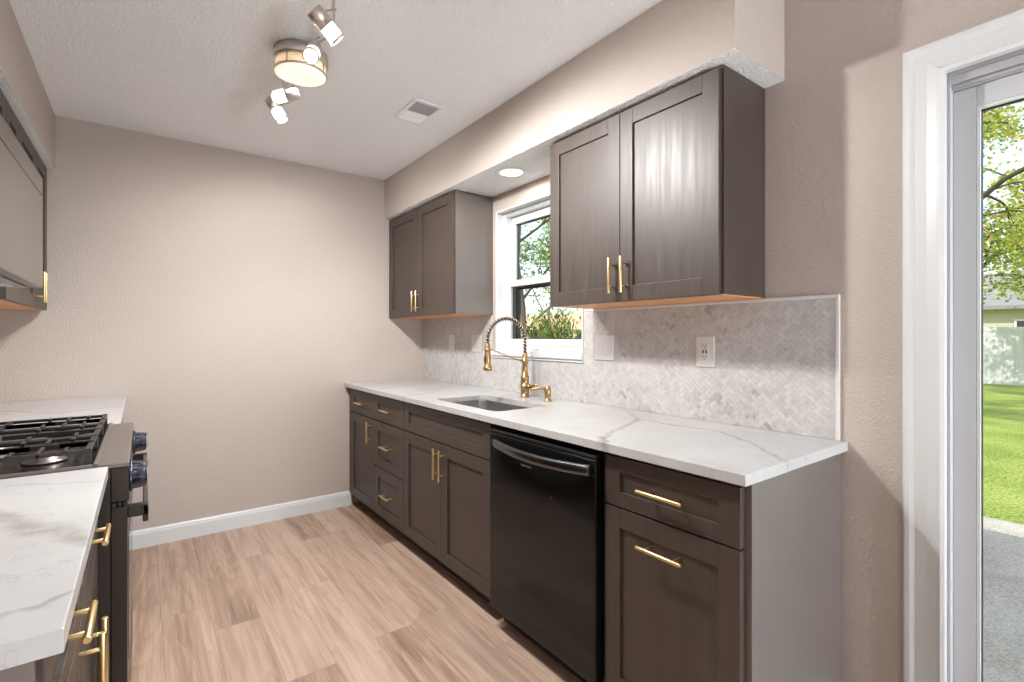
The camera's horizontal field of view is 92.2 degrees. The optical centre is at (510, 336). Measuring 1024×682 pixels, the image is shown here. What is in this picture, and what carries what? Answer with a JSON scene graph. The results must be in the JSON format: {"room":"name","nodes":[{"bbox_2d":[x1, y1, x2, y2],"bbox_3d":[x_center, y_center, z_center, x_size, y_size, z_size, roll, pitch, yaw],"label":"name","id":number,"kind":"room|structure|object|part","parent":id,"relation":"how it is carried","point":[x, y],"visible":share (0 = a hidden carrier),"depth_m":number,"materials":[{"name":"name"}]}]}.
{"room":"kitchen","nodes":[
{"label":"kitchen","id":0,"kind":"room"},
{"bbox_2d":[0,115,422,530],"bbox_3d":[-1.793,0.019,3.345,2.867,2.718,0.150,0,0,-37],"label":"wall","id":1,"kind":"structure","parent":0,"point":[233,298],"depth_m":3.15,"materials":[{"name":"beige paint"}]},
{"bbox_2d":[133,491,350,549],"bbox_3d":[-1.729,1.205,3.290,1.330,0.106,0.014,0,0,-37],"label":"baseboard","id":2,"kind":"structure","parent":1,"relation":"attached to","point":[142,538],"depth_m":3.23,"materials":[{"name":"white paint"}]},
{"bbox_2d":[9,0,661,179],"bbox_3d":[0.223,-1.280,0.638,2.567,0.120,6.600,0,0,-37],"label":"ceiling","id":3,"kind":"structure","parent":0,"point":[195,71],"depth_m":2.18,"materials":[{"name":"white paint"}]},
{"bbox_2d":[0,0,54,169],"bbox_3d":[-1.763,-1.069,1.434,0.330,0.302,2.950,0,0,-37],"label":"soffit","id":4,"kind":"structure","parent":3,"relation":"attached to","point":[21,84],"depth_m":2.02,"materials":[{"name":"beige paint"}]},
{"bbox_2d":[265,0,343,123],"bbox_3d":[-0.785,-1.120,1.964,0.216,0.198,1.205,0,0,-37],"label":"track light","id":5,"kind":"object","parent":3,"relation":"attached to","point":[299,63],"visible":1,"depth_m":2.04,"materials":[{"name":"silver metal"}]},
{"bbox_3d":[-1.053,-1.175,2.325,0.057,0.056,0.304,0,0,-27],"label":"rail","id":6,"kind":"part","parent":5,"relation":"part of","materials":[{"name":"silver metal"}]},
{"bbox_2d":[276,62,325,86],"bbox_3d":[-0.904,-1.122,2.124,0.198,0.016,0.198,0,0,-37],"label":"diffuser","id":7,"kind":"object","parent":5,"relation":"attached to","point":[301,74],"depth_m":2.10,"materials":[{"name":"white glass"}]},
{"bbox_3d":[-0.635,-1.175,1.763,0.058,0.056,0.702,0,0,-33],"label":"rail","id":8,"kind":"part","parent":5,"relation":"part of","materials":[{"name":"silver metal"}]},
{"bbox_2d":[393,98,444,125],"bbox_3d":[-0.503,-1.215,2.678,0.175,0.009,0.270,0,0,-37],"label":"ceiling vent","id":9,"kind":"object","parent":3,"relation":"in","point":[417,111],"visible":1,"depth_m":2.67,"materials":[{"name":"white metal"}]},
{"bbox_2d":[384,0,783,219],"bbox_3d":[-0.003,-1.069,2.809,0.336,0.302,2.846,0,0,-37],"label":"soffit","id":10,"kind":"structure","parent":3,"relation":"attached to","point":[672,43],"depth_m":2.03,"materials":[{"name":"beige paint"}]},
{"bbox_2d":[495,167,527,177],"bbox_3d":[0.003,-0.915,2.756,0.184,0.006,0.184,0,0,-37],"label":"recessed light","id":11,"kind":"object","parent":10,"relation":"attached to","point":[506,172],"visible":1,"depth_m":2.75,"materials":[{"name":"white plastic"}]},
{"bbox_2d":[131,503,581,681],"bbox_3d":[0.223,1.318,0.638,2.567,0.120,6.600,0,0,-37],"label":"floor","id":12,"kind":"structure","parent":0,"point":[339,594],"depth_m":2.22,"materials":[{"name":"wood"}]},
{"bbox_2d":[0,519,110,681],"bbox_3d":[-1.050,0.817,0.759,0.665,0.883,0.890,0,0,-37],"label":"base cabinet","id":13,"kind":"object","parent":12,"relation":"on","point":[78,662],"visible":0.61,"depth_m":0.91,"materials":[{"name":"brown wood"}]},
{"bbox_3d":[-0.804,0.817,0.399,0.609,0.883,0.018,0,0,-37],"label":"panel","id":14,"kind":"part","parent":13,"relation":"part of","materials":[{"name":"laminate"}]},
{"bbox_2d":[0,467,107,670],"bbox_3d":[-1.056,0.359,0.751,0.646,0.030,0.903,0,0,-37],"label":"countertop","id":15,"kind":"structure","parent":13,"relation":"on","point":[48,522],"depth_m":0.78,"materials":[{"name":"white stone"}]},
{"bbox_3d":[-0.699,0.466,0.761,0.019,0.160,0.428,0,0,-37],"label":"drawer","id":16,"kind":"part","parent":13,"relation":"part of","materials":[{"name":"brown wood"}]},
{"bbox_3d":[-0.699,0.855,0.761,0.019,0.606,0.428,0,0,-37],"label":"door","id":17,"kind":"part","parent":13,"relation":"part of","materials":[{"name":"brown wood"}]},
{"bbox_3d":[-0.687,0.456,0.782,0.043,0.012,0.130,0,0,-37],"label":"handle","id":18,"kind":"part","parent":13,"relation":"part of","materials":[{"name":"gold metal"}]},
{"bbox_3d":[-0.958,0.855,1.109,0.019,0.606,0.433,0,0,-37],"label":"door","id":19,"kind":"part","parent":13,"relation":"part of","materials":[{"name":"brown wood"}]},
{"bbox_3d":[-0.958,0.466,1.109,0.019,0.160,0.433,0,0,-37],"label":"drawer","id":20,"kind":"part","parent":13,"relation":"part of","materials":[{"name":"brown wood"}]},
{"bbox_3d":[-0.786,0.641,0.927,0.040,0.160,0.012,0,0,-37],"label":"handle","id":21,"kind":"part","parent":13,"relation":"part of","materials":[{"name":"gold metal"}]},
{"bbox_3d":[-0.823,0.641,0.977,0.040,0.160,0.012,0,0,-37],"label":"handle","id":22,"kind":"part","parent":13,"relation":"part of","materials":[{"name":"gold metal"}]},
{"bbox_3d":[-0.946,0.456,1.130,0.043,0.012,0.130,0,0,-37],"label":"handle","id":23,"kind":"part","parent":13,"relation":"part of","materials":[{"name":"gold metal"}]},
{"bbox_2d":[0,414,148,681],"bbox_3d":[-1.523,0.777,1.457,0.724,0.963,0.771,0,0,-37],"label":"gas range","id":24,"kind":"object","parent":12,"relation":"on","point":[65,446],"visible":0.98,"depth_m":1.34,"materials":[{"name":"black metal"}]},
{"bbox_3d":[-1.272,0.333,1.345,0.096,0.014,0.096,0,0,-37],"label":"burner","id":25,"kind":"part","parent":24,"relation":"part of","materials":[{"name":"silver metal"}]},
{"bbox_2d":[0,422,133,479],"bbox_3d":[-1.540,0.330,1.444,0.681,0.044,0.770,0,0,-37],"label":"cooktop","id":26,"kind":"object","parent":24,"relation":"in","point":[64,446],"depth_m":1.41,"materials":[{"name":"black metal"}]},
{"bbox_3d":[-1.284,0.752,1.635,0.036,0.583,0.766,0,0,-37],"label":"oven door","id":27,"kind":"part","parent":24,"relation":"part of","materials":[{"name":"black metal"}]},
{"bbox_3d":[-1.283,0.399,1.636,0.038,0.092,0.770,0,0,-37],"label":"control panel","id":28,"kind":"part","parent":24,"relation":"part of","materials":[{"name":"black metal"}]},
{"bbox_3d":[-1.270,0.753,1.646,0.002,0.350,0.570,0,0,-37],"label":"oven glass","id":29,"kind":"part","parent":24,"relation":"part of","materials":[{"name":"black glass"}]},
{"bbox_3d":[-1.284,1.120,1.635,0.036,0.137,0.766,0,0,-37],"label":"storage drawer","id":30,"kind":"part","parent":24,"relation":"part of","materials":[{"name":"black metal"}]},
{"bbox_3d":[-1.060,0.400,1.403,0.041,0.072,0.072,0,0,-37],"label":"knob","id":31,"kind":"part","parent":24,"relation":"part of","materials":[{"name":"black"}]},
{"bbox_3d":[-1.252,0.488,1.660,0.046,0.052,0.746,0,0,-37],"label":"handle","id":32,"kind":"part","parent":24,"relation":"part of","materials":[{"name":"black metal"}]},
{"bbox_3d":[-1.111,0.400,1.471,0.041,0.072,0.072,0,0,-37],"label":"knob","id":33,"kind":"part","parent":24,"relation":"part of","materials":[{"name":"black"}]},
{"bbox_3d":[-1.439,0.400,1.912,0.041,0.072,0.072,0,0,-37],"label":"knob","id":34,"kind":"part","parent":24,"relation":"part of","materials":[{"name":"black"}]},
{"bbox_3d":[-1.389,0.400,1.844,0.041,0.072,0.072,0,0,-37],"label":"knob","id":35,"kind":"part","parent":24,"relation":"part of","materials":[{"name":"black"}]},
{"bbox_2d":[349,388,386,522],"bbox_3d":[-0.829,0.817,3.645,0.654,0.883,0.511,0,0,-37],"label":"base cabinet","id":36,"kind":"object","parent":12,"relation":"on","point":[361,404],"visible":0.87,"depth_m":3.46,"materials":[{"name":"brown wood"}]},
{"bbox_3d":[-1.038,0.466,3.459,0.019,0.160,0.459,0,0,-37],"label":"drawer","id":37,"kind":"part","parent":36,"relation":"part of","materials":[{"name":"brown wood"}]},
{"bbox_3d":[-1.038,0.855,3.459,0.019,0.606,0.459,0,0,-37],"label":"door","id":38,"kind":"part","parent":36,"relation":"part of","materials":[{"name":"brown wood"}]},
{"bbox_3d":[-0.954,0.643,3.298,0.038,0.145,0.012,0,0,-37],"label":"handle","id":39,"kind":"part","parent":36,"relation":"part of","materials":[{"name":"gold metal"}]},
{"bbox_2d":[374,395,416,545],"bbox_3d":[-0.537,0.817,3.253,0.654,0.883,0.464,0,0,-37],"label":"base cabinet","id":40,"kind":"object","parent":12,"relation":"on","point":[389,430],"visible":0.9,"depth_m":3.07,"materials":[{"name":"brown wood"}]},
{"bbox_3d":[-0.780,1.004,3.072,0.047,0.012,0.135,0,0,-37],"label":"handle","id":41,"kind":"part","parent":40,"relation":"part of","materials":[{"name":"gold metal"}]},
{"bbox_3d":[-0.780,0.698,3.072,0.047,0.012,0.135,0,0,-37],"label":"handle","id":42,"kind":"part","parent":40,"relation":"part of","materials":[{"name":"gold metal"}]},
{"bbox_3d":[-0.780,0.466,3.072,0.047,0.012,0.135,0,0,-37],"label":"handle","id":43,"kind":"part","parent":40,"relation":"part of","materials":[{"name":"gold metal"}]},
{"bbox_3d":[-0.761,1.004,3.086,0.019,0.308,0.461,0,0,-37],"label":"drawer","id":44,"kind":"part","parent":40,"relation":"part of","materials":[{"name":"brown wood"}]},
{"bbox_3d":[-0.761,0.466,3.086,0.019,0.160,0.461,0,0,-37],"label":"drawer","id":45,"kind":"part","parent":40,"relation":"part of","materials":[{"name":"brown wood"}]},
{"bbox_3d":[-0.761,0.698,3.086,0.019,0.292,0.461,0,0,-37],"label":"drawer","id":46,"kind":"part","parent":40,"relation":"part of","materials":[{"name":"brown wood"}]},
{"bbox_2d":[404,402,498,601],"bbox_3d":[-0.127,0.817,2.703,0.654,0.883,0.907,0,0,-37],"label":"base cabinet","id":47,"kind":"object","parent":12,"relation":"on","point":[447,455],"visible":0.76,"depth_m":2.47,"materials":[{"name":"brown wood"}]},
{"bbox_3d":[-0.486,0.855,2.718,0.019,0.606,0.450,0,0,-37],"label":"door","id":48,"kind":"part","parent":47,"relation":"part of","materials":[{"name":"brown wood"}]},
{"bbox_3d":[-0.390,0.655,2.541,0.038,0.160,0.012,0,0,-37],"label":"handle","id":49,"kind":"part","parent":47,"relation":"part of","materials":[{"name":"gold metal"}]},
{"bbox_3d":[-0.354,0.655,2.492,0.038,0.160,0.012,0,0,-37],"label":"handle","id":50,"kind":"part","parent":47,"relation":"part of","materials":[{"name":"gold metal"}]},
{"bbox_3d":[-0.351,0.466,2.536,0.019,0.160,0.904,0,0,-37],"label":"false drawer","id":51,"kind":"part","parent":47,"relation":"part of","materials":[{"name":"brown wood"}]},
{"bbox_3d":[-0.216,0.855,2.354,0.019,0.606,0.450,0,0,-37],"label":"door","id":52,"kind":"part","parent":47,"relation":"part of","materials":[{"name":"brown wood"}]},
{"bbox_2d":[344,378,847,486],"bbox_3d":[-0.069,0.359,2.636,0.647,0.030,3.045,0,0,-37],"label":"countertop","id":53,"kind":"structure","parent":47,"relation":"on","point":[743,456],"depth_m":1.76,"materials":[{"name":"white stone"}]},
{"bbox_2d":[452,400,526,410],"bbox_3d":[-0.114,0.476,2.587,0.370,0.205,0.630,0,0,-37],"label":"sink","id":54,"kind":"object","parent":53,"relation":"in","point":[482,404],"visible":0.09,"depth_m":2.85,"materials":[{"name":"silver metal"}]},
{"bbox_2d":[483,316,537,396],"bbox_3d":[-0.015,0.116,2.744,0.298,0.456,0.151,0,0,-12],"label":"faucet","id":55,"kind":"object","parent":53,"relation":"on","point":[525,386],"visible":1,"depth_m":2.77,"materials":[{"name":"gold metal"}]},
{"bbox_3d":[-0.040,0.105,2.734,0.257,0.078,0.042,0,0,-37],"label":"docking arm","id":56,"kind":"part","parent":55,"relation":"part of","materials":[{"name":"gold metal"}]},
{"bbox_3d":[0.119,0.279,2.753,0.032,0.038,0.112,0,0,-30],"label":"lever","id":57,"kind":"part","parent":55,"relation":"part of","materials":[{"name":"gold metal"}]},
{"bbox_2d":[530,386,551,400],"bbox_3d":[0.160,0.304,2.637,0.118,0.080,0.044,0,0,2],"label":"soap dispenser","id":58,"kind":"object","parent":53,"relation":"on","point":[547,391],"visible":1,"depth_m":2.62,"materials":[{"name":"gold metal"}]},
{"bbox_3d":[0.149,0.283,2.646,0.098,0.026,0.016,0,0,12],"label":"spout","id":59,"kind":"part","parent":58,"relation":"part of","materials":[{"name":"gold metal"}]},
{"bbox_2d":[490,426,607,681],"bbox_3d":[0.318,0.825,2.049,0.670,0.858,0.640,0,0,-37],"label":"dishwasher","id":60,"kind":"object","parent":12,"relation":"on","point":[547,495],"visible":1,"depth_m":1.81,"materials":[{"name":"black metal"}]},
{"bbox_3d":[0.083,0.450,1.852,0.058,0.047,0.560,0,0,-37],"label":"handle","id":61,"kind":"part","parent":60,"relation":"part of","materials":[{"name":"black metal"}]},
{"bbox_3d":[0.165,1.206,1.935,0.020,0.096,0.640,0,0,-37],"label":"kick plate","id":62,"kind":"part","parent":60,"relation":"part of","materials":[{"name":"black plastic"}]},
{"bbox_2d":[605,453,840,681],"bbox_3d":[0.686,0.817,1.611,0.654,0.883,0.480,0,0,-37],"label":"base cabinet","id":63,"kind":"object","parent":12,"relation":"on","point":[707,579],"visible":0.88,"depth_m":1.42,"materials":[{"name":"brown wood"}]},
{"bbox_3d":[0.437,0.636,1.437,0.047,0.012,0.155,0,0,-37],"label":"handle","id":64,"kind":"part","parent":63,"relation":"part of","materials":[{"name":"gold metal"}]},
{"bbox_3d":[0.437,0.467,1.437,0.047,0.012,0.155,0,0,-37],"label":"handle","id":65,"kind":"part","parent":63,"relation":"part of","materials":[{"name":"gold metal"}]},
{"bbox_3d":[0.457,0.855,1.451,0.019,0.606,0.461,0,0,-37],"label":"pull out door","id":66,"kind":"part","parent":63,"relation":"part of","materials":[{"name":"brown wood"}]},
{"bbox_3d":[0.457,0.467,1.451,0.019,0.158,0.461,0,0,-37],"label":"drawer","id":67,"kind":"part","parent":63,"relation":"part of","materials":[{"name":"brown wood"}]},
{"bbox_3d":[0.838,0.817,1.436,0.567,0.883,0.018,0,0,-37],"label":"panel","id":68,"kind":"part","parent":63,"relation":"part of","materials":[{"name":"laminate"}]},
{"bbox_3d":[-2.148,0.817,2.234,0.665,0.883,1.200,0,0,-37],"label":"base cabinet","id":69,"kind":"object","parent":12,"relation":"on","visible":0},
{"bbox_2d":[0,395,127,429],"bbox_3d":[-2.156,0.359,2.228,0.646,0.030,1.205,0,0,-37],"label":"countertop","id":70,"kind":"structure","parent":69,"relation":"on","point":[114,407],"depth_m":2.35,"materials":[{"name":"white stone"}]},
{"bbox_2d":[493,0,1023,681],"bbox_3d":[1.313,0.019,1.449,0.150,2.718,6.600,0,0,-37],"label":"wall","id":71,"kind":"structure","parent":0,"point":[834,122],"depth_m":1.58,"materials":[{"name":"beige paint"}]},
{"bbox_2d":[389,190,492,318],"bbox_3d":[-0.553,-0.527,3.545,0.336,0.774,1.004,0,0,-37],"label":"upper cabinet","id":72,"kind":"object","parent":71,"relation":"attached to","point":[441,250],"visible":1,"depth_m":3.23,"materials":[{"name":"brown wood"}]},
{"bbox_3d":[-0.799,-0.523,3.672,0.019,0.762,0.503,0,0,-37],"label":"door","id":73,"kind":"part","parent":72,"relation":"part of","materials":[{"name":"brown wood"}]},
{"bbox_3d":[-0.501,-0.523,3.272,0.019,0.762,0.488,0,0,-37],"label":"door","id":74,"kind":"part","parent":72,"relation":"part of","materials":[{"name":"brown wood"}]},
{"bbox_3d":[-0.532,-0.142,3.565,0.279,0.003,0.996,0,0,-37],"label":"panel","id":75,"kind":"part","parent":72,"relation":"part of","materials":[{"name":"brown wood"}]},
{"bbox_3d":[-0.233,-0.529,3.162,0.280,0.770,0.006,0,0,-37],"label":"panel","id":76,"kind":"part","parent":72,"relation":"part of","materials":[{"name":"laminate"}]},
{"bbox_2d":[491,193,583,362],"bbox_3d":[0.184,-0.335,2.940,0.176,0.945,0.833,0,0,-37],"label":"window","id":77,"kind":"structure","parent":71,"relation":"in","point":[509,342],"depth_m":3.17,"materials":[{"name":"white plastic"}]},
{"bbox_3d":[0.233,-0.552,2.954,0.030,0.445,0.729,0,0,-37],"label":"sash","id":78,"kind":"part","parent":77,"relation":"part of","materials":[{"name":"white plastic"}]},
{"bbox_3d":[0.256,-0.136,2.971,0.023,0.382,0.731,0,0,-37],"label":"screen frame","id":79,"kind":"part","parent":77,"relation":"part of","materials":[{"name":"black plastic"}]},
{"bbox_3d":[0.145,0.112,2.911,0.078,0.052,0.833,0,0,-37],"label":"sill","id":80,"kind":"part","parent":77,"relation":"part of","materials":[{"name":"white plastic"}]},
{"bbox_3d":[0.204,-0.149,2.933,0.032,0.409,0.729,0,0,-37],"label":"sash","id":81,"kind":"part","parent":77,"relation":"part of","materials":[{"name":"white plastic"}]},
{"bbox_2d":[423,294,839,440],"bbox_3d":[0.180,0.102,2.834,0.011,0.483,3.022,0,0,-37],"label":"backsplash","id":82,"kind":"structure","parent":71,"relation":"attached to","point":[777,367],"depth_m":2.03,"materials":[{"name":"grey tile"}]},
{"bbox_2d":[449,335,454,350],"bbox_3d":[-0.439,0.046,3.652,0.008,0.118,0.079,0,0,-37],"label":"wall outlet","id":83,"kind":"object","parent":82,"relation":"attached to","point":[451,337],"visible":1,"depth_m":3.64,"materials":[{"name":"white plastic"}]},
{"bbox_2d":[471,335,481,351],"bbox_3d":[-0.237,0.046,3.381,0.008,0.118,0.125,0,0,-37],"label":"light switch","id":84,"kind":"object","parent":82,"relation":"attached to","point":[476,340],"visible":1,"depth_m":3.37,"materials":[{"name":"white plastic"}]},
{"bbox_2d":[595,335,613,359],"bbox_3d":[0.461,0.055,2.445,0.008,0.122,0.122,0,0,-37],"label":"light switch","id":85,"kind":"object","parent":82,"relation":"attached to","point":[604,344],"visible":1,"depth_m":2.44,"materials":[{"name":"white plastic"}]},
{"bbox_2d":[696,336,714,366],"bbox_3d":[0.789,0.061,2.003,0.008,0.124,0.079,0,0,-37],"label":"wall outlet","id":86,"kind":"object","parent":82,"relation":"attached to","point":[705,345],"visible":1,"depth_m":2.00,"materials":[{"name":"white plastic"}]},
{"bbox_2d":[701,343,708,359],"bbox_3d":[0.787,0.061,2.002,0.002,0.068,0.034,0,0,-37],"label":"receptacle","id":87,"kind":"object","parent":86,"relation":"attached to","point":[704,346],"depth_m":2.00,"materials":[{"name":"white plastic"}]},
{"bbox_3d":[0.731,0.102,2.094,0.011,0.483,1.176,0,0,-37],"label":"edge trim","id":88,"kind":"part","parent":82,"relation":"part of","materials":[{"name":"white stone"}]},
{"bbox_2d":[550,64,764,308],"bbox_3d":[0.547,-0.527,2.067,0.336,0.774,0.864,0,0,-37],"label":"upper cabinet","id":89,"kind":"object","parent":71,"relation":"attached to","point":[660,200],"visible":1,"depth_m":1.82,"materials":[{"name":"brown wood"}]},
{"bbox_3d":[0.320,-0.523,2.170,0.019,0.762,0.425,0,0,-37],"label":"door","id":90,"kind":"part","parent":89,"relation":"part of","materials":[{"name":"brown wood"}]},
{"bbox_3d":[0.406,-0.247,2.006,0.038,0.145,0.012,0,0,-37],"label":"handle","id":91,"kind":"part","parent":89,"relation":"part of","materials":[{"name":"gold metal"}]},
{"bbox_3d":[0.443,-0.247,1.956,0.038,0.145,0.012,0,0,-37],"label":"handle","id":92,"kind":"part","parent":89,"relation":"part of","materials":[{"name":"gold metal"}]},
{"bbox_3d":[0.568,-0.142,2.087,0.279,0.003,0.856,0,0,-37],"label":"panel","id":93,"kind":"part","parent":89,"relation":"part of","materials":[{"name":"brown wood"}]},
{"bbox_3d":[0.576,-0.523,1.826,0.019,0.762,0.426,0,0,-37],"label":"door","id":94,"kind":"part","parent":89,"relation":"part of","materials":[{"name":"brown wood"}]},
{"bbox_3d":[0.826,-0.529,1.741,0.280,0.770,0.006,0,0,-37],"label":"panel","id":95,"kind":"part","parent":89,"relation":"part of","materials":[{"name":"brown wood"}]},
{"bbox_2d":[903,8,1023,681],"bbox_3d":[1.834,0.203,0.725,0.174,2.111,2.001,0,0,-37],"label":"door","id":96,"kind":"structure","parent":71,"relation":"in","point":[949,82],"depth_m":1.42,"materials":[{"name":"white paint"}]},
{"bbox_3d":[1.207,0.203,1.443,0.026,2.111,0.100,0,0,-37],"label":"casing","id":97,"kind":"part","parent":96,"relation":"part of","materials":[{"name":"white paint"}]},
{"bbox_3d":[1.850,0.249,0.737,0.136,2.017,1.814,0,0,-37],"label":"frame","id":98,"kind":"part","parent":96,"relation":"part of","materials":[{"name":"grey plastic"}]},
{"bbox_3d":[1.575,0.264,1.071,0.038,1.944,0.925,0,0,-37],"label":"fixed panel","id":99,"kind":"part","parent":96,"relation":"part of","materials":[{"name":"clear glass"}]},
{"bbox_3d":[-0.867,0.019,-0.173,0.150,2.718,6.600,0,0,-37],"label":"wall","id":100,"kind":"structure","parent":0,"visible":0},
{"bbox_2d":[0,89,5,120],"bbox_3d":[-1.745,-0.746,1.422,0.343,0.336,0.918,0,0,-37],"label":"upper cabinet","id":101,"kind":"object","parent":100,"relation":"attached to","point":[2,97],"visible":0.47,"depth_m":1.82,"materials":[{"name":"brown wood"}]},
{"bbox_2d":[0,113,42,287],"bbox_3d":[-1.651,-0.375,1.367,0.423,0.405,0.779,0,0,-37],"label":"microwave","id":102,"kind":"object","parent":101,"relation":"attached to","point":[21,184],"visible":1,"depth_m":1.48,"materials":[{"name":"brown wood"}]},
{"bbox_3d":[-1.665,-0.178,1.357,0.377,0.006,0.769,0,0,-37],"label":"underside plate","id":103,"kind":"part","parent":102,"relation":"part of","materials":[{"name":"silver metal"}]},
{"bbox_2d":[0,99,18,302],"bbox_3d":[-2.109,-0.527,1.877,0.303,0.774,0.244,0,0,-37],"label":"upper cabinet","id":104,"kind":"object","parent":100,"relation":"attached to","point":[7,294],"visible":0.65,"depth_m":1.96,"materials":[{"name":"brown wood"}]},
{"bbox_2d":[0,122,47,310],"bbox_3d":[-2.399,-0.527,2.301,0.343,0.774,0.780,0,0,-37],"label":"upper cabinet","id":105,"kind":"object","parent":100,"relation":"attached to","point":[30,298],"visible":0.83,"depth_m":2.38,"materials":[{"name":"brown wood"}]},
{"bbox_3d":[-2.424,-0.142,2.283,0.282,0.003,0.778,0,0,-37],"label":"panel","id":106,"kind":"part","parent":105,"relation":"part of","materials":[{"name":"brown wood"}]},
{"bbox_3d":[-2.185,-0.523,2.217,0.019,0.762,0.387,0,0,-37],"label":"door","id":107,"kind":"part","parent":105,"relation":"part of","materials":[{"name":"brown wood"}]},
{"bbox_3d":[-2.404,-0.523,2.512,0.019,0.762,0.342,0,0,-37],"label":"door","id":108,"kind":"part","parent":105,"relation":"part of","materials":[{"name":"brown wood"}]},
{"bbox_3d":[-2.260,-0.239,2.367,0.040,0.145,0.012,0,0,-37],"label":"handle","id":109,"kind":"part","parent":105,"relation":"part of","materials":[{"name":"gold metal"}]},
{"bbox_3d":[-2.296,-0.239,2.416,0.040,0.145,0.012,0,0,-37],"label":"handle","id":110,"kind":"part","parent":105,"relation":"part of","materials":[{"name":"gold metal"}]},
{"label":"outside","id":111,"kind":"structure","parent":0,"visible":0},
{"bbox_2d":[579,352,1023,524],"bbox_3d":[22.763,1.563,27.771,74.000,0.290,110.000,0,0,-37],"label":"lawn","id":112,"kind":"structure","parent":111,"point":[1003,405],"depth_m":6.03,"materials":[{"name":"green plant"}]},
{"bbox_2d":[519,217,550,336],"bbox_3d":[0.431,-2.009,10.966,5.310,6.837,4.360,0,0,23],"label":"tree","id":113,"kind":"object","parent":112,"relation":"on","point":[546,257],"visible":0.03,"depth_m":11.48,"materials":[{"name":"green plant"}]},
{"bbox_2d":[520,217,549,257],"bbox_3d":[2.895,-2.973,15.063,6.256,8.793,5.565,0,0,-37],"label":"tree","id":114,"kind":"object","parent":112,"relation":"on","point":[548,225],"visible":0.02,"depth_m":15.27,"materials":[{"name":"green plant"}]},
{"bbox_2d":[521,300,581,352],"bbox_3d":[0.467,0.544,5.709,1.623,1.974,1.569,0,0,36],"label":"bush","id":115,"kind":"object","parent":112,"relation":"on","point":[546,326],"visible":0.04,"depth_m":5.62,"materials":[{"name":"green plant"}]},
{"bbox_2d":[521,313,581,337],"bbox_3d":[7.508,-0.892,70.023,13.000,4.600,29.000,0,0,-37],"label":"house","id":116,"kind":"structure","parent":112,"relation":"on","point":[575,316],"depth_m":65.34,"materials":[{"name":"beige"}]},
{"bbox_2d":[983,516,1023,681],"bbox_3d":[3.497,1.538,1.331,3.208,0.300,8.600,0,0,-37],"label":"patio slab","id":117,"kind":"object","parent":112,"relation":"on","point":[1003,541],"depth_m":2.59,"materials":[{"name":"concrete"}]},
{"bbox_2d":[983,102,1023,312],"bbox_3d":[6.191,-1.734,7.765,7.226,6.314,6.344,0,0,21],"label":"tree","id":118,"kind":"object","parent":112,"relation":"on","point":[1013,243],"visible":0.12,"depth_m":7.34,"materials":[{"name":"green plant"}]},
{"bbox_2d":[983,327,1023,385],"bbox_3d":[13.478,0.533,14.623,0.150,1.790,19.350,0,0,-37],"label":"vinyl fence","id":119,"kind":"object","parent":112,"relation":"on","point":[1003,347],"visible":0.06,"depth_m":13.97,"materials":[{"name":"grey plastic"}]},
{"bbox_2d":[983,272,1023,326],"bbox_3d":[24.043,-0.792,21.866,10.000,4.400,18.000,0,0,-37],"label":"house","id":120,"kind":"structure","parent":112,"relation":"on","point":[1004,317],"depth_m":20.00,"materials":[{"name":"beige"}]},
{"bbox_2d":[983,157,1023,301],"bbox_3d":[12.790,-1.600,10.541,7.126,6.063,5.640,0,0,-37],"label":"tree","id":121,"kind":"object","parent":112,"relation":"on","point":[989,162],"visible":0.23,"depth_m":10.71,"materials":[{"name":"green plant"}]}
]}

